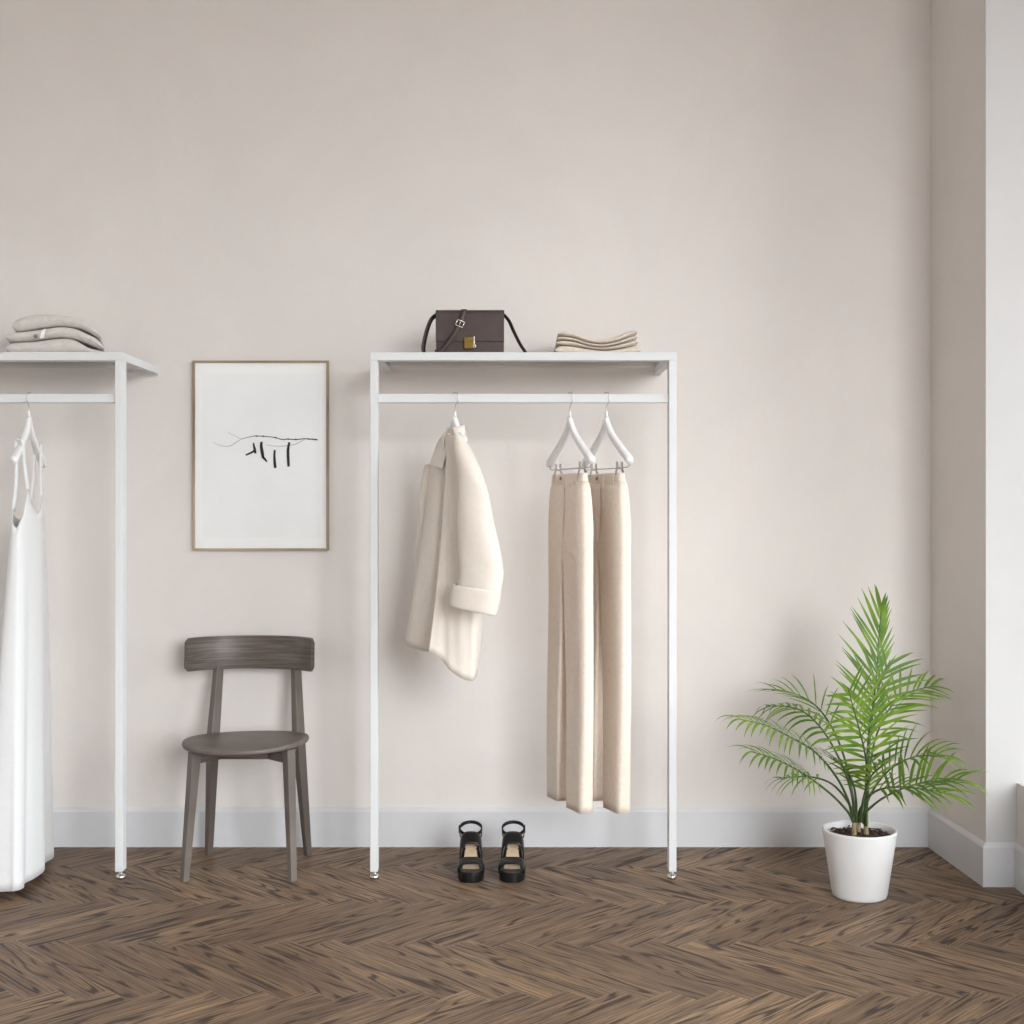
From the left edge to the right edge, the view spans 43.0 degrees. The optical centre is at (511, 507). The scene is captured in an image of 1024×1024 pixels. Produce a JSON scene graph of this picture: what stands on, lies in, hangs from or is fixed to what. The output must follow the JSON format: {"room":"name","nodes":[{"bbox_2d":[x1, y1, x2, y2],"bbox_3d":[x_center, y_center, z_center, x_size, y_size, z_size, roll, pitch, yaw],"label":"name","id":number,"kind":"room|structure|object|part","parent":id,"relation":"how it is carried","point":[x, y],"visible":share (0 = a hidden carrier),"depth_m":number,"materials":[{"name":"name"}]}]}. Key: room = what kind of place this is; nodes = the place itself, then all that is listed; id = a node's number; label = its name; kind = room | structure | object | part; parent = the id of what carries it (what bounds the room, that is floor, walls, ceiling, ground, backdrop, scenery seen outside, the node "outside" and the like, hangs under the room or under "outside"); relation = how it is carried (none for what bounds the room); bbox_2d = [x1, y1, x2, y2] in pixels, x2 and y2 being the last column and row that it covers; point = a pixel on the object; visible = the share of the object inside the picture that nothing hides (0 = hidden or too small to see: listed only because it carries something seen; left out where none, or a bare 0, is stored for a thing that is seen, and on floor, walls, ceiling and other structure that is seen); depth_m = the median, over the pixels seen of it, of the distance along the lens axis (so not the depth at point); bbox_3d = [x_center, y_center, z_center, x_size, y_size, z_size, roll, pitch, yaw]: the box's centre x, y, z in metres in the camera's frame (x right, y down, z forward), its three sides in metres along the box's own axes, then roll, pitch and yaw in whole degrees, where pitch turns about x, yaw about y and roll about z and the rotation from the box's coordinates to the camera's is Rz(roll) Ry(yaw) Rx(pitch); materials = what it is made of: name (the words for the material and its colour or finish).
{"room":"clothing store","nodes":[
{"label":"clothing store","id":0,"kind":"room"},
{"bbox_2d":[0,0,930,808],"bbox_3d":[0.825,-0.758,5.260,7.750,4.200,0.200,0,0,0],"label":"wall","id":1,"kind":"structure","parent":0,"point":[742,188],"depth_m":5.16,"materials":[{"name":"beige paint"}]},
{"bbox_2d":[192,361,328,550],"bbox_3d":[-0.994,-0.207,5.149,0.538,0.751,0.021,0,0,0],"label":"framed print","id":2,"kind":"object","parent":1,"relation":"attached to","point":[260,429],"visible":1,"depth_m":5.14,"materials":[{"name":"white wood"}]},
{"bbox_2d":[53,807,927,846],"bbox_3d":[-0.602,1.264,5.152,4.496,0.155,0.016,0,0,0],"label":"baseboard","id":3,"kind":"structure","parent":1,"relation":"attached to","point":[73,826],"depth_m":5.14,"materials":[{"name":"paint"}]},
{"bbox_2d":[0,847,1023,1023],"bbox_3d":[0.825,1.402,1.280,7.750,0.120,8.160,0,0,0],"label":"floor","id":4,"kind":"structure","parent":0,"point":[589,935],"depth_m":4.05,"materials":[{"name":"brown wood"}]},
{"bbox_2d":[0,352,158,879],"bbox_3d":[-1.953,0.391,4.919,1.112,1.903,0.482,0,0,0],"label":"clothing rack","id":5,"kind":"object","parent":4,"relation":"on","point":[120,360],"visible":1,"depth_m":4.68,"materials":[{"name":"white metal"}]},
{"bbox_2d":[10,392,45,466],"bbox_3d":[-1.747,-0.287,4.703,0.035,0.267,0.404,0,0,-6],"label":"clothes hanger","id":6,"kind":"object","parent":5,"relation":"hanging from","point":[28,431],"visible":0.99,"depth_m":4.68,"materials":[{"name":"white paint"}]},
{"bbox_2d":[0,438,53,891],"bbox_3d":[-1.788,0.533,4.707,0.210,1.558,0.535,0,0,0],"label":"dress","id":7,"kind":"object","parent":6,"relation":"hanging from","point":[26,783],"visible":1,"depth_m":4.57,"materials":[{"name":"white fabric"}]},
{"bbox_2d":[6,339,102,351],"bbox_3d":[-1.717,-0.593,4.926,0.455,0.063,0.317,0,0,0],"label":"folded garment","id":8,"kind":"object","parent":5,"relation":"on","point":[55,345],"visible":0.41,"depth_m":4.77,"materials":[{"name":"grey fabric"}]},
{"bbox_2d":[6,327,104,351],"bbox_3d":[-1.722,-0.624,4.928,0.449,0.085,0.341,0,0,0],"label":"folded garment","id":9,"kind":"object","parent":8,"relation":"on","point":[89,341],"visible":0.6,"depth_m":4.78,"materials":[{"name":"grey fabric"}]},
{"bbox_2d":[12,315,103,346],"bbox_3d":[-1.716,-0.669,4.928,0.412,0.090,0.305,0,0,0],"label":"folded garment","id":10,"kind":"object","parent":9,"relation":"on","point":[34,322],"visible":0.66,"depth_m":4.78,"materials":[{"name":"grey fabric"}]},
{"bbox_3d":[-1.953,-0.396,4.703,1.048,0.032,0.026,0,0,0],"label":"hanging rail","id":11,"kind":"part","parent":5,"relation":"part of","materials":[{"name":"white metal"}]},
{"bbox_2d":[0,362,128,365],"bbox_3d":[-1.953,-0.557,4.939,1.048,0.007,0.419,0,0,0],"label":"shelf","id":12,"kind":"object","parent":5,"relation":"attached to","point":[1,363],"depth_m":5.05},
{"bbox_3d":[-1.416,0.390,4.704,0.027,1.841,0.051,0,0,0],"label":"post","id":13,"kind":"part","parent":5,"relation":"part of","materials":[{"name":"white metal"}]},
{"bbox_2d":[180,635,314,881],"bbox_3d":[-1.002,0.920,4.843,0.501,0.844,0.506,0,0,0],"label":"chair","id":14,"kind":"object","parent":4,"relation":"on","point":[217,654],"visible":1,"depth_m":4.97,"materials":[{"name":"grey wood"}]},
{"bbox_3d":[-1.159,1.107,4.687,0.036,0.470,0.072,0,0,45],"label":"leg","id":15,"kind":"part","parent":14,"relation":"part of","materials":[{"name":"grey wood"}]},
{"bbox_3d":[-1.068,0.900,4.763,0.180,0.048,0.022,0,0,-38],"label":"seat arm","id":16,"kind":"part","parent":14,"relation":"part of","materials":[{"name":"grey wood"}]},
{"bbox_3d":[-1.153,0.942,5.019,0.071,0.800,0.153,0,0,0],"label":"leg","id":17,"kind":"part","parent":14,"relation":"part of","materials":[{"name":"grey wood"}]},
{"bbox_3d":[-0.981,0.896,4.830,0.176,0.042,0.176,0,0,0],"label":"under plate","id":18,"kind":"part","parent":14,"relation":"part of","materials":[{"name":"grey wood"}]},
{"bbox_3d":[-0.983,0.862,4.795,0.462,0.034,0.410,0,0,0],"label":"seat","id":19,"kind":"part","parent":14,"relation":"part of","materials":[{"name":"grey wood"}]},
{"bbox_3d":[-1.004,0.562,5.024,0.498,0.127,0.140,0,0,0],"label":"backrest","id":20,"kind":"part","parent":14,"relation":"part of","materials":[{"name":"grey wood"}]},
{"bbox_3d":[-0.889,0.900,4.764,0.180,0.048,0.022,0,0,36],"label":"seat arm","id":21,"kind":"part","parent":14,"relation":"part of","materials":[{"name":"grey wood"}]},
{"bbox_3d":[-0.799,1.107,4.694,0.037,0.470,0.063,0,0,-45],"label":"leg","id":22,"kind":"part","parent":14,"relation":"part of","materials":[{"name":"grey wood"}]},
{"bbox_3d":[-0.830,0.942,5.016,0.089,0.800,0.132,0,0,-45],"label":"leg","id":23,"kind":"part","parent":14,"relation":"part of","materials":[{"name":"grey wood"}]},
{"bbox_2d":[457,820,484,882],"bbox_3d":[-0.149,1.257,4.765,0.100,0.174,0.226,0,0,0],"label":"sandal","id":24,"kind":"object","parent":4,"relation":"on","point":[470,866],"visible":1,"depth_m":4.76,"materials":[{"name":"black leather"}]},
{"bbox_2d":[498,820,525,882],"bbox_3d":[0.000,1.257,4.765,0.100,0.174,0.226,0,0,0],"label":"sandal","id":25,"kind":"object","parent":4,"relation":"on","point":[512,866],"visible":1,"depth_m":4.76,"materials":[{"name":"black leather"}]},
{"bbox_2d":[370,352,676,879],"bbox_3d":[0.041,0.391,4.919,1.112,1.903,0.482,0,0,0],"label":"clothing rack","id":26,"kind":"object","parent":4,"relation":"on","point":[382,361],"visible":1,"depth_m":4.68,"materials":[{"name":"white metal"}]},
{"bbox_3d":[-0.497,0.390,4.704,0.027,1.841,0.051,0,0,0],"label":"post","id":27,"kind":"part","parent":26,"relation":"part of","materials":[{"name":"white metal"}]},
{"bbox_2d":[449,392,467,441],"bbox_3d":[-0.206,-0.322,4.703,0.021,0.197,0.170,0,0,-28],"label":"clothes hanger","id":28,"kind":"object","parent":26,"relation":"hanging from","point":[454,422],"visible":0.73,"depth_m":4.69,"materials":[{"name":"white paint"}]},
{"bbox_2d":[404,424,503,680],"bbox_3d":[-0.219,0.155,4.664,0.199,0.915,0.589,0,0,-24],"label":"coat","id":29,"kind":"object","parent":28,"relation":"hanging from","point":[460,572],"visible":1,"depth_m":4.59,"materials":[{"name":"beige fabric"}]},
{"bbox_2d":[421,309,526,351],"bbox_3d":[-0.137,-0.646,4.809,0.394,0.173,0.115,0,0,0],"label":"handbag","id":30,"kind":"object","parent":26,"relation":"on","point":[463,330],"visible":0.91,"depth_m":4.77,"materials":[{"name":"brown leather"}]},
{"bbox_2d":[385,362,658,365],"bbox_3d":[0.041,-0.557,4.939,1.048,0.007,0.419,0,0,0],"label":"shelf","id":31,"kind":"object","parent":26,"relation":"attached to","point":[386,363],"depth_m":5.05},
{"bbox_3d":[0.041,-0.396,4.703,1.048,0.032,0.026,0,0,0],"label":"hanging rail","id":32,"kind":"part","parent":26,"relation":"part of","materials":[{"name":"white metal"}]},
{"bbox_2d":[547,392,594,476],"bbox_3d":[0.210,-0.268,4.703,0.034,0.304,0.404,0,0,-20],"label":"clothes hanger","id":33,"kind":"object","parent":26,"relation":"hanging from","point":[570,427],"visible":0.99,"depth_m":4.69,"materials":[{"name":"white paint"}]},
{"bbox_2d":[547,472,593,813],"bbox_3d":[0.211,0.472,4.704,0.072,1.196,0.350,0,0,-19],"label":"trousers","id":34,"kind":"object","parent":33,"relation":"hanging from","point":[570,665],"visible":1,"depth_m":4.63,"materials":[{"name":"beige fabric"}]},
{"bbox_3d":[0.181,0.488,4.785,0.068,1.164,0.177,0,0,-20],"label":"trouser leg","id":35,"kind":"part","parent":34,"relation":"part of","materials":[{"name":"beige fabric"}]},
{"bbox_3d":[0.237,0.488,4.632,0.069,1.165,0.198,0,0,-21],"label":"trouser leg","id":36,"kind":"part","parent":34,"relation":"part of","materials":[{"name":"beige fabric"}]},
{"bbox_2d":[555,346,640,351],"bbox_3d":[0.315,-0.579,4.920,0.315,0.035,0.309,0,0,0],"label":"folded garment","id":37,"kind":"object","parent":26,"relation":"on","point":[560,348],"visible":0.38,"depth_m":4.77,"materials":[{"name":"fabric"}]},
{"bbox_2d":[554,341,637,351],"bbox_3d":[0.312,-0.599,4.922,0.301,0.034,0.306,0,0,0],"label":"folded garment","id":38,"kind":"object","parent":37,"relation":"on","point":[559,343],"visible":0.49,"depth_m":4.78,"materials":[{"name":"fabric"}]},
{"bbox_2d":[556,336,636,347],"bbox_3d":[0.313,-0.613,4.923,0.292,0.040,0.303,0,0,0],"label":"folded garment","id":39,"kind":"object","parent":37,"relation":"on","point":[633,338],"visible":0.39,"depth_m":4.78,"materials":[{"name":"fabric"}]},
{"bbox_2d":[555,331,636,343],"bbox_3d":[0.314,-0.630,4.925,0.290,0.049,0.300,0,0,0],"label":"folded garment","id":40,"kind":"object","parent":39,"relation":"on","point":[560,333],"visible":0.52,"depth_m":4.78,"materials":[{"name":"fabric"}]},
{"bbox_2d":[582,392,632,476],"bbox_3d":[0.342,-0.268,4.703,0.034,0.304,0.404,0,0,-20],"label":"clothes hanger","id":41,"kind":"object","parent":26,"relation":"hanging from","point":[606,426],"visible":0.9,"depth_m":4.68,"materials":[{"name":"white paint"}]},
{"bbox_2d":[588,472,630,813],"bbox_3d":[0.343,0.472,4.704,0.072,1.196,0.350,0,0,-19],"label":"trousers","id":42,"kind":"object","parent":41,"relation":"hanging from","point":[609,491],"visible":0.82,"depth_m":4.59,"materials":[{"name":"beige fabric"}]},
{"bbox_3d":[0.313,0.488,4.785,0.068,1.164,0.177,0,0,-20],"label":"trouser leg","id":43,"kind":"part","parent":42,"relation":"part of","materials":[{"name":"beige fabric"}]},
{"bbox_3d":[0.578,0.390,4.704,0.027,1.841,0.051,0,0,0],"label":"post","id":44,"kind":"part","parent":26,"relation":"part of","materials":[{"name":"white metal"}]},
{"bbox_2d":[718,584,990,902],"bbox_3d":[1.164,0.804,4.521,0.991,1.076,0.805,0,0,0],"label":"potted palm","id":45,"kind":"object","parent":4,"relation":"on","point":[860,851],"visible":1,"depth_m":4.43,"materials":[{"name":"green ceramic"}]},
{"bbox_3d":[0.965,0.891,4.397,0.432,0.386,0.176,0,0,0],"label":"frond stem","id":46,"kind":"part","parent":45,"relation":"part of","materials":[{"name":"green plant"}]},
{"bbox_3d":[0.983,0.942,4.377,0.383,0.276,0.176,0,0,0],"label":"frond stem","id":47,"kind":"part","parent":45,"relation":"part of","materials":[{"name":"green plant"}]},
{"bbox_3d":[1.086,1.029,4.637,0.311,0.139,0.010,0,0,40],"label":"frond stem","id":48,"kind":"part","parent":45,"relation":"part of","materials":[{"name":"green plant"}]},
{"bbox_3d":[1.052,0.897,4.593,0.274,0.380,0.197,0,0,0],"label":"frond stem","id":49,"kind":"part","parent":45,"relation":"part of","materials":[{"name":"green plant"}]},
{"bbox_3d":[1.104,0.887,4.702,0.051,0.422,0.386,0,0,-37],"label":"frond stem","id":50,"kind":"part","parent":45,"relation":"part of","materials":[{"name":"green plant"}]},
{"bbox_3d":[1.115,0.943,4.326,0.029,0.273,0.306,0,0,30],"label":"frond stem","id":51,"kind":"part","parent":45,"relation":"part of","materials":[{"name":"green plant"}]},
{"bbox_3d":[1.170,0.844,4.373,0.023,0.510,0.266,0,0,27],"label":"frond stem","id":52,"kind":"part","parent":45,"relation":"part of","materials":[{"name":"green plant"}]},
{"bbox_2d":[822,820,896,902],"bbox_3d":[1.203,1.226,4.500,0.252,0.232,0.252,0,0,0],"label":"pot","id":53,"kind":"object","parent":45,"relation":"attached to","point":[860,856],"depth_m":4.41,"materials":[{"name":"white ceramic"}]},
{"bbox_3d":[1.200,0.960,4.366,0.021,0.240,0.197,0,0,-7],"label":"frond stem","id":54,"kind":"part","parent":45,"relation":"part of","materials":[{"name":"green plant"}]},
{"bbox_3d":[1.258,0.716,4.539,0.016,0.771,0.116,0,0,44],"label":"frond stem","id":55,"kind":"part","parent":45,"relation":"part of","materials":[{"name":"green plant"}]},
{"bbox_3d":[1.257,0.808,4.471,0.088,0.573,0.068,0,0,0],"label":"frond stem","id":56,"kind":"part","parent":45,"relation":"part of","materials":[{"name":"green plant"}]},
{"bbox_3d":[1.393,0.883,4.709,0.487,0.439,0.050,0,0,-44],"label":"frond stem","id":57,"kind":"part","parent":45,"relation":"part of","materials":[{"name":"green plant"}]},
{"bbox_3d":[1.306,0.957,4.399,0.284,0.264,0.051,0,0,38],"label":"frond stem","id":58,"kind":"part","parent":45,"relation":"part of","materials":[{"name":"green plant"}]},
{"bbox_3d":[1.355,1.009,4.462,0.324,0.162,0.086,0,0,0],"label":"frond stem","id":59,"kind":"part","parent":45,"relation":"part of","materials":[{"name":"green plant"}]},
{"bbox_3d":[1.302,1.007,4.375,0.313,0.150,0.043,0,0,32],"label":"frond stem","id":60,"kind":"part","parent":45,"relation":"part of","materials":[{"name":"green plant"}]},
{"bbox_2d":[931,0,1023,846],"bbox_3d":[3.181,-0.758,1.280,3.038,4.200,7.760,0,0,0],"label":"wall","id":61,"kind":"structure","parent":0,"point":[977,46],"depth_m":4.70,"materials":[{"name":"paint"}]},
{"bbox_2d":[928,807,1023,893],"bbox_3d":[1.719,1.264,1.280,0.147,0.155,7.760,0,0,0],"label":"baseboard","id":62,"kind":"structure","parent":61,"relation":"attached to","point":[989,864],"depth_m":4.66,"materials":[{"name":"paint"}]}
]}

